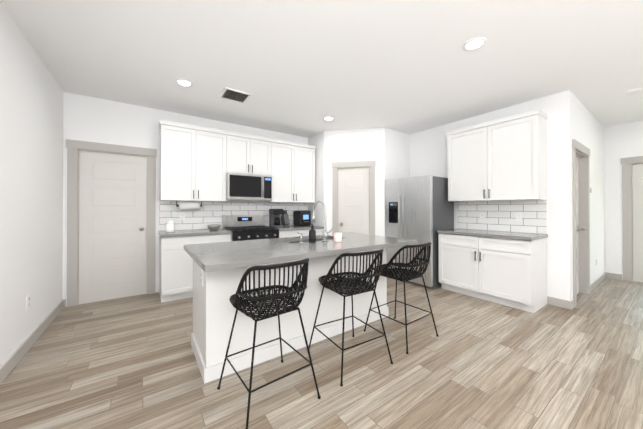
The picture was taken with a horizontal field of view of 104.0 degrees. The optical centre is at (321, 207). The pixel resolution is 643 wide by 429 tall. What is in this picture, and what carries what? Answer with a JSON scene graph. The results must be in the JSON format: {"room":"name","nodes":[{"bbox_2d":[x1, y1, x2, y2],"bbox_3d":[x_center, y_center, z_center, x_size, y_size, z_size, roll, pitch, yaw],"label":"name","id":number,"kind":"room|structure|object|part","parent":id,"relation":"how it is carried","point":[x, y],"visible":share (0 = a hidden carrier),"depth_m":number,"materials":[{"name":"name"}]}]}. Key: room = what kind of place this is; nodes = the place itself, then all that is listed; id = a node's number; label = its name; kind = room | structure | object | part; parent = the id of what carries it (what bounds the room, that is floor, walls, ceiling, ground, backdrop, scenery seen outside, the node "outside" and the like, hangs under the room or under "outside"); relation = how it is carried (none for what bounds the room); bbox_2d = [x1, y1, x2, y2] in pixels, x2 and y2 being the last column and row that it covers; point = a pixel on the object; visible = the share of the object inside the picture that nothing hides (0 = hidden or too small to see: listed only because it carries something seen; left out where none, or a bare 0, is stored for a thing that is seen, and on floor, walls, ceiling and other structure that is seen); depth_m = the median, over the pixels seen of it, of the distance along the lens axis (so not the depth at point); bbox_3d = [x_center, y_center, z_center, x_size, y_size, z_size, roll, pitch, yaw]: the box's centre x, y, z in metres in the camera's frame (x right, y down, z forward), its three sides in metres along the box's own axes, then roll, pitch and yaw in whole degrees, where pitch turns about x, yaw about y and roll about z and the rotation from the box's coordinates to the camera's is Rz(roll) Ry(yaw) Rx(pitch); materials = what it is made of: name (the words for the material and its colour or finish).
{"room":"kitchen","nodes":[
{"label":"kitchen","id":0,"kind":"room"},
{"bbox_2d":[0,2,63,366],"bbox_3d":[-1.012,-0.119,-0.158,0.120,2.740,8.320,0,0,-35],"label":"wall","id":1,"kind":"structure","parent":0,"point":[31,173],"depth_m":2.22,"materials":[{"name":"white paint"}]},
{"bbox_2d":[26,294,29,309],"bbox_3d":[-2.616,0.843,2.243,0.009,0.120,0.075,0,0,-35],"label":"outlet","id":2,"kind":"object","parent":1,"relation":"attached to","point":[28,302],"visible":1,"depth_m":2.23,"materials":[{"name":"white plastic"}]},
{"bbox_2d":[0,299,65,383],"bbox_3d":[-0.917,1.201,-0.170,0.030,0.100,8.200,0,0,-35],"label":"baseboard","id":3,"kind":"structure","parent":1,"relation":"attached to","point":[11,362],"depth_m":2.22,"materials":[{"name":"grey wood"}]},
{"bbox_2d":[63,92,307,306],"bbox_3d":[-1.184,-0.095,4.727,5.440,2.740,0.120,0,0,-35],"label":"wall","id":4,"kind":"structure","parent":0,"point":[91,119],"depth_m":3.54,"materials":[{"name":"white paint"}]},
{"bbox_2d":[66,139,156,306],"bbox_3d":[-2.879,0.202,3.502,0.964,2.135,0.180,0,0,-35],"label":"door frame","id":5,"kind":"structure","parent":4,"relation":"attached to","point":[111,208],"depth_m":3.46,"materials":[{"name":"grey wood"}]},
{"bbox_2d":[180,213,184,219],"bbox_3d":[-2.180,0.141,3.935,0.075,0.120,0.009,0,0,-35],"label":"electrical outlet","id":6,"kind":"object","parent":4,"relation":"attached to","point":[182,216],"visible":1,"depth_m":3.93,"materials":[{"name":"white plastic"}]},
{"bbox_2d":[159,120,230,201],"bbox_3d":[-1.952,-0.659,3.917,0.949,1.120,0.326,0,0,-35],"label":"upper cabinet","id":7,"kind":"object","parent":4,"relation":"attached to","point":[198,163],"depth_m":3.75,"materials":[{"name":"white wood"}]},
{"bbox_2d":[176,201,201,209],"bbox_3d":[-2.027,-0.030,3.856,0.350,0.135,0.124,0,0,-35],"label":"paper towel holder","id":8,"kind":"object","parent":7,"relation":"attached to","point":[189,205],"visible":1,"depth_m":3.81,"materials":[{"name":"white paper"}]},
{"bbox_2d":[159,201,306,230],"bbox_3d":[-1.373,0.130,4.513,2.587,0.458,0.011,0,0,-35],"label":"backsplash","id":9,"kind":"structure","parent":4,"relation":"attached to","point":[206,214],"depth_m":4.19,"materials":[{"name":"tile"}]},
{"bbox_2d":[231,132,270,175],"bbox_3d":[-1.299,-0.888,4.375,0.762,0.658,0.326,0,0,-35],"label":"upper cabinet","id":10,"kind":"object","parent":4,"relation":"attached to","point":[249,154],"depth_m":4.24,"materials":[{"name":"white wood"}]},
{"bbox_2d":[226,172,271,200],"bbox_3d":[-1.267,-0.341,4.325,0.756,0.428,0.434,0,0,-35],"label":"microwave","id":11,"kind":"object","parent":10,"relation":"attached to","point":[250,187],"visible":0.96,"depth_m":4.15,"materials":[{"name":"silver metal"}]},
{"bbox_2d":[264,140,314,202],"bbox_3d":[-0.628,-0.654,4.843,0.993,1.120,0.326,0,0,-35],"label":"upper cabinet","id":12,"kind":"object","parent":4,"relation":"attached to","point":[292,164],"depth_m":4.70,"materials":[{"name":"white wood"}]},
{"bbox_2d":[308,131,323,230],"bbox_3d":[-0.082,-0.093,5.071,0.100,2.740,0.580,0,0,-35],"label":"wall","id":13,"kind":"structure","parent":0,"point":[317,140],"depth_m":4.95,"materials":[{"name":"white paint"}]},
{"bbox_2d":[0,277,642,428],"bbox_3d":[2.191,1.312,2.078,7.940,0.100,8.320,0,0,-35],"label":"floor","id":14,"kind":"structure","parent":0,"point":[129,362],"depth_m":1.91,"materials":[{"name":"brown wood"}]},
{"bbox_2d":[159,233,231,302],"bbox_3d":[-1.896,0.833,3.778,0.890,0.876,0.605,0,0,-35],"label":"base cabinet","id":15,"kind":"object","parent":14,"relation":"on","point":[175,271],"depth_m":3.40,"materials":[{"name":"white wood"}]},
{"bbox_2d":[158,229,231,236],"bbox_3d":[-1.893,0.375,3.760,0.903,0.040,0.618,0,0,-35],"label":"countertop","id":16,"kind":"structure","parent":15,"relation":"on","point":[200,232],"depth_m":3.55,"materials":[{"name":"grey stone"}]},
{"bbox_2d":[166,220,174,231],"bbox_3d":[-2.183,0.268,3.623,0.114,0.172,0.114,0,0,-35],"label":"canister","id":17,"kind":"object","parent":16,"relation":"on","point":[170,225],"visible":1,"depth_m":3.58,"materials":[{"name":"white ceramic"}]},
{"bbox_2d":[207,224,220,230],"bbox_3d":[-1.673,0.312,3.906,0.196,0.085,0.196,0,0,-35],"label":"bowl","id":18,"kind":"object","parent":16,"relation":"on","point":[212,227],"visible":1,"depth_m":3.84,"materials":[{"name":"grey ceramic"}]},
{"bbox_2d":[222,215,278,240],"bbox_3d":[-1.187,0.703,4.205,0.756,1.140,0.715,0,0,-35],"label":"range","id":19,"kind":"object","parent":14,"relation":"on","point":[246,227],"visible":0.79,"depth_m":4.17,"materials":[{"name":"silver metal"}]},
{"bbox_2d":[217,258,320,428],"bbox_3d":[-0.363,0.797,1.701,0.519,0.926,0.521,0,0,-38],"label":"stool","id":20,"kind":"object","parent":14,"relation":"on","point":[258,301],"visible":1,"depth_m":1.55,"materials":[{"name":"black wicker"}]},
{"bbox_2d":[191,237,388,383],"bbox_3d":[-0.216,0.827,2.633,1.978,0.876,0.654,0,0,-35],"label":"kitchen island","id":21,"kind":"object","parent":14,"relation":"on","point":[213,312],"depth_m":2.12,"materials":[{"name":"white wood"}]},
{"bbox_2d":[201,269,202,285],"bbox_3d":[-0.925,0.541,1.939,0.009,0.120,0.075,0,0,-35],"label":"outlet","id":22,"kind":"object","parent":21,"relation":"attached to","point":[201,277],"visible":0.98,"depth_m":1.92,"materials":[{"name":"white plastic"}]},
{"bbox_2d":[192,237,415,272],"bbox_3d":[0.001,0.368,2.316,2.080,0.040,0.565,0,0,-35],"label":"island countertop","id":23,"kind":"structure","parent":21,"relation":"on","point":[210,260],"depth_m":2.01,"materials":[{"name":"grey stone"}]},
{"bbox_2d":[309,224,315,242],"bbox_3d":[-0.095,0.255,2.506,0.070,0.187,0.085,0,0,-35],"label":"soap bottle","id":24,"kind":"object","parent":23,"relation":"on","point":[312,234],"visible":0.98,"depth_m":2.47,"materials":[{"name":"black glass"}]},
{"bbox_2d":[312,200,332,241],"bbox_3d":[0.012,0.136,2.698,0.134,0.426,0.257,0,0,-35],"label":"faucet","id":25,"kind":"object","parent":23,"relation":"on","point":[325,232],"visible":1,"depth_m":2.60,"materials":[{"name":"silver metal"}]},
{"bbox_3d":[-0.022,0.086,2.683,0.023,0.326,0.233,0,0,-35],"label":"stem","id":26,"kind":"part","parent":25,"relation":"part of","materials":[{"name":"silver metal"}]},
{"bbox_2d":[334,233,341,241],"bbox_3d":[0.166,0.305,2.569,0.084,0.088,0.084,0,0,-35],"label":"candle","id":27,"kind":"object","parent":23,"relation":"on","point":[337,237],"visible":1,"depth_m":2.53,"materials":[{"name":"beige wax"}]},
{"bbox_2d":[279,229,322,237],"bbox_3d":[-0.524,0.838,4.738,0.935,0.876,0.605,0,0,-35],"label":"base cabinet","id":28,"kind":"object","parent":14,"relation":"on","point":[289,232],"depth_m":4.44,"materials":[{"name":"white wood"}]},
{"bbox_2d":[276,225,323,232],"bbox_3d":[-0.513,0.380,4.726,0.933,0.040,0.618,0,0,-35],"label":"countertop","id":29,"kind":"structure","parent":28,"relation":"on","point":[281,229],"depth_m":4.49,"materials":[{"name":"grey stone"}]},
{"bbox_2d":[269,209,282,226],"bbox_3d":[-0.832,0.191,4.606,0.180,0.335,0.240,0,0,-35],"label":"coffee maker","id":30,"kind":"object","parent":29,"relation":"on","point":[274,217],"visible":1,"depth_m":4.54,"materials":[{"name":"grey plastic"}]},
{"bbox_2d":[281,210,289,226],"bbox_3d":[-0.696,0.205,4.795,0.100,0.312,0.201,0,0,-35],"label":"knife block","id":31,"kind":"object","parent":29,"relation":"on","point":[285,222],"visible":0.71,"depth_m":4.74,"materials":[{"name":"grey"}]},
{"bbox_2d":[293,210,310,225],"bbox_3d":[-0.367,0.210,4.901,0.260,0.300,0.330,0,0,-35],"label":"air fryer","id":32,"kind":"object","parent":29,"relation":"on","point":[301,217],"visible":0.98,"depth_m":4.81,"materials":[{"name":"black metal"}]},
{"bbox_2d":[307,249,392,386],"bbox_3d":[0.227,0.799,2.114,0.519,0.926,0.521,0,0,-31],"label":"stool","id":33,"kind":"object","parent":14,"relation":"on","point":[349,282],"visible":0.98,"depth_m":1.96,"materials":[{"name":"black wicker"}]},
{"bbox_2d":[364,242,438,353],"bbox_3d":[0.789,0.801,2.513,0.519,0.926,0.521,0,0,-37],"label":"stool","id":34,"kind":"object","parent":14,"relation":"on","point":[399,273],"visible":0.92,"depth_m":2.36,"materials":[{"name":"black wicker"}]},
{"bbox_2d":[385,174,453,288],"bbox_3d":[1.680,0.384,4.410,0.767,1.780,0.895,0,0,-35],"label":"fridge","id":35,"kind":"object","parent":14,"relation":"on","point":[420,209],"visible":0.71,"depth_m":4.09,"materials":[{"name":"grey metal"}]},
{"bbox_2d":[437,229,547,312],"bbox_3d":[2.386,0.812,3.594,0.639,0.915,1.167,0,0,-35],"label":"base cabinet","id":36,"kind":"object","parent":14,"relation":"on","point":[509,269],"visible":1,"depth_m":3.29,"materials":[{"name":"painted wood"},{"name":"stone countertop"},{"name":"metal handles"}]},
{"bbox_2d":[0,0,642,137],"bbox_3d":[2.191,-1.538,2.091,7.940,0.120,8.320,0,0,-35],"label":"ceiling","id":37,"kind":"structure","parent":0,"point":[302,68],"depth_m":2.46,"materials":[{"name":"white paint"}]},
{"bbox_2d":[175,79,192,86],"bbox_3d":[-1.618,-1.469,2.965,0.190,0.008,0.190,0,0,-35],"label":"recessed light","id":38,"kind":"object","parent":37,"relation":"in","point":[184,82],"visible":1,"depth_m":2.95,"materials":[{"name":"white plastic"}]},
{"bbox_2d":[219,87,251,103],"bbox_3d":[-1.135,-1.465,3.303,0.340,0.014,0.340,0,0,-35],"label":"ceiling vent","id":39,"kind":"object","parent":37,"relation":"in","point":[234,95],"visible":1,"depth_m":3.29,"materials":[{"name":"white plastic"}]},
{"bbox_2d":[323,116,333,120],"bbox_3d":[0.119,-1.463,4.144,0.190,0.008,0.190,0,0,-35],"label":"recessed light","id":40,"kind":"object","parent":37,"relation":"in","point":[328,118],"visible":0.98,"depth_m":4.13,"materials":[{"name":"white plastic"}]},
{"bbox_2d":[463,37,486,50],"bbox_3d":[1.383,-1.472,2.270,0.190,0.008,0.190,0,0,-35],"label":"recessed light","id":41,"kind":"object","parent":37,"relation":"in","point":[473,44],"visible":1,"depth_m":2.26,"materials":[{"name":"white plastic"}]},
{"bbox_2d":[625,88,641,94],"bbox_3d":[3.923,-1.455,3.156,0.132,0.034,0.132,0,0,-35],"label":"smoke detector","id":42,"kind":"object","parent":37,"relation":"attached to","point":[633,91],"visible":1,"depth_m":3.13,"materials":[{"name":"white plastic"}]},
{"bbox_2d":[324,128,384,235],"bbox_3d":[0.609,-0.095,4.755,1.131,2.740,0.100,0,0,10],"label":"wall","id":43,"kind":"structure","parent":0,"point":[354,145],"depth_m":4.70,"materials":[{"name":"white paint"}]},
{"bbox_2d":[332,161,375,234],"bbox_3d":[0.603,0.208,4.725,0.814,2.135,0.160,0,0,10],"label":"door frame","id":44,"kind":"structure","parent":43,"relation":"attached to","point":[353,196],"depth_m":4.73,"materials":[{"name":"grey wood"}]},
{"bbox_2d":[385,128,409,179],"bbox_3d":[1.436,-0.094,4.864,0.750,2.740,0.100,0,0,-35],"label":"wall","id":45,"kind":"structure","parent":0,"point":[397,154],"depth_m":4.81,"materials":[{"name":"white paint"}]},
{"bbox_2d":[410,93,556,297],"bbox_3d":[2.022,-0.095,4.785,0.120,2.740,3.700,0,0,-35],"label":"wall","id":46,"kind":"structure","parent":0,"point":[428,151],"depth_m":3.65,"materials":[{"name":"white paint"}]},
{"bbox_2d":[480,213,484,220],"bbox_3d":[2.521,0.151,3.937,0.009,0.120,0.075,0,0,-35],"label":"outlet","id":47,"kind":"object","parent":46,"relation":"attached to","point":[482,216],"visible":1,"depth_m":3.93,"materials":[{"name":"white plastic"}]},
{"bbox_2d":[446,109,547,201],"bbox_3d":[2.497,-0.660,3.686,0.359,1.120,1.174,0,0,-35],"label":"upper cabinet","id":48,"kind":"object","parent":46,"relation":"attached to","point":[503,159],"visible":1,"depth_m":3.48,"materials":[{"name":"white wood"}]},
{"bbox_2d":[458,200,546,233],"bbox_3d":[2.642,0.127,3.784,0.011,0.458,1.150,0,0,-35],"label":"backsplash","id":49,"kind":"structure","parent":46,"relation":"attached to","point":[500,215],"depth_m":3.69,"materials":[{"name":"tile"}]},
{"bbox_2d":[516,212,521,220],"bbox_3d":[2.791,0.129,3.552,0.009,0.120,0.075,0,0,-35],"label":"light switch","id":50,"kind":"object","parent":46,"relation":"attached to","point":[518,216],"visible":1,"depth_m":3.55,"materials":[{"name":"white plastic"}]},
{"bbox_2d":[557,90,604,300],"bbox_3d":[4.141,-0.099,3.937,2.620,2.740,0.120,0,0,-35],"label":"wall","id":51,"kind":"structure","parent":0,"point":[577,120],"depth_m":3.23,"materials":[{"name":"white paint"}]},
{"bbox_2d":[572,139,589,306],"bbox_3d":[3.566,0.202,3.519,0.964,2.135,0.143,0,0,-35],"label":"door frame","id":52,"kind":"structure","parent":51,"relation":"attached to","point":[581,211],"depth_m":3.70,"materials":[{"name":"grey wood"}]},
{"bbox_2d":[590,272,606,291],"bbox_3d":[4.571,1.222,4.150,1.425,0.100,0.013,0,0,-35],"label":"baseboard","id":53,"kind":"structure","parent":51,"relation":"attached to","point":[594,284],"depth_m":4.13,"materials":[{"name":"grey wood"}]},
{"bbox_2d":[604,120,642,277],"bbox_3d":[6.455,-0.104,2.811,0.120,2.740,4.620,0,0,-35],"label":"wall","id":54,"kind":"structure","parent":0,"point":[624,140],"depth_m":4.46,"materials":[{"name":"white paint"}]},
{"bbox_2d":[621,156,642,281],"bbox_3d":[5.623,0.204,3.972,0.150,2.135,1.124,0,0,-35],"label":"door frame","id":55,"kind":"structure","parent":54,"relation":"attached to","point":[632,195],"depth_m":4.32,"materials":[{"name":"grey wood"}]}
]}

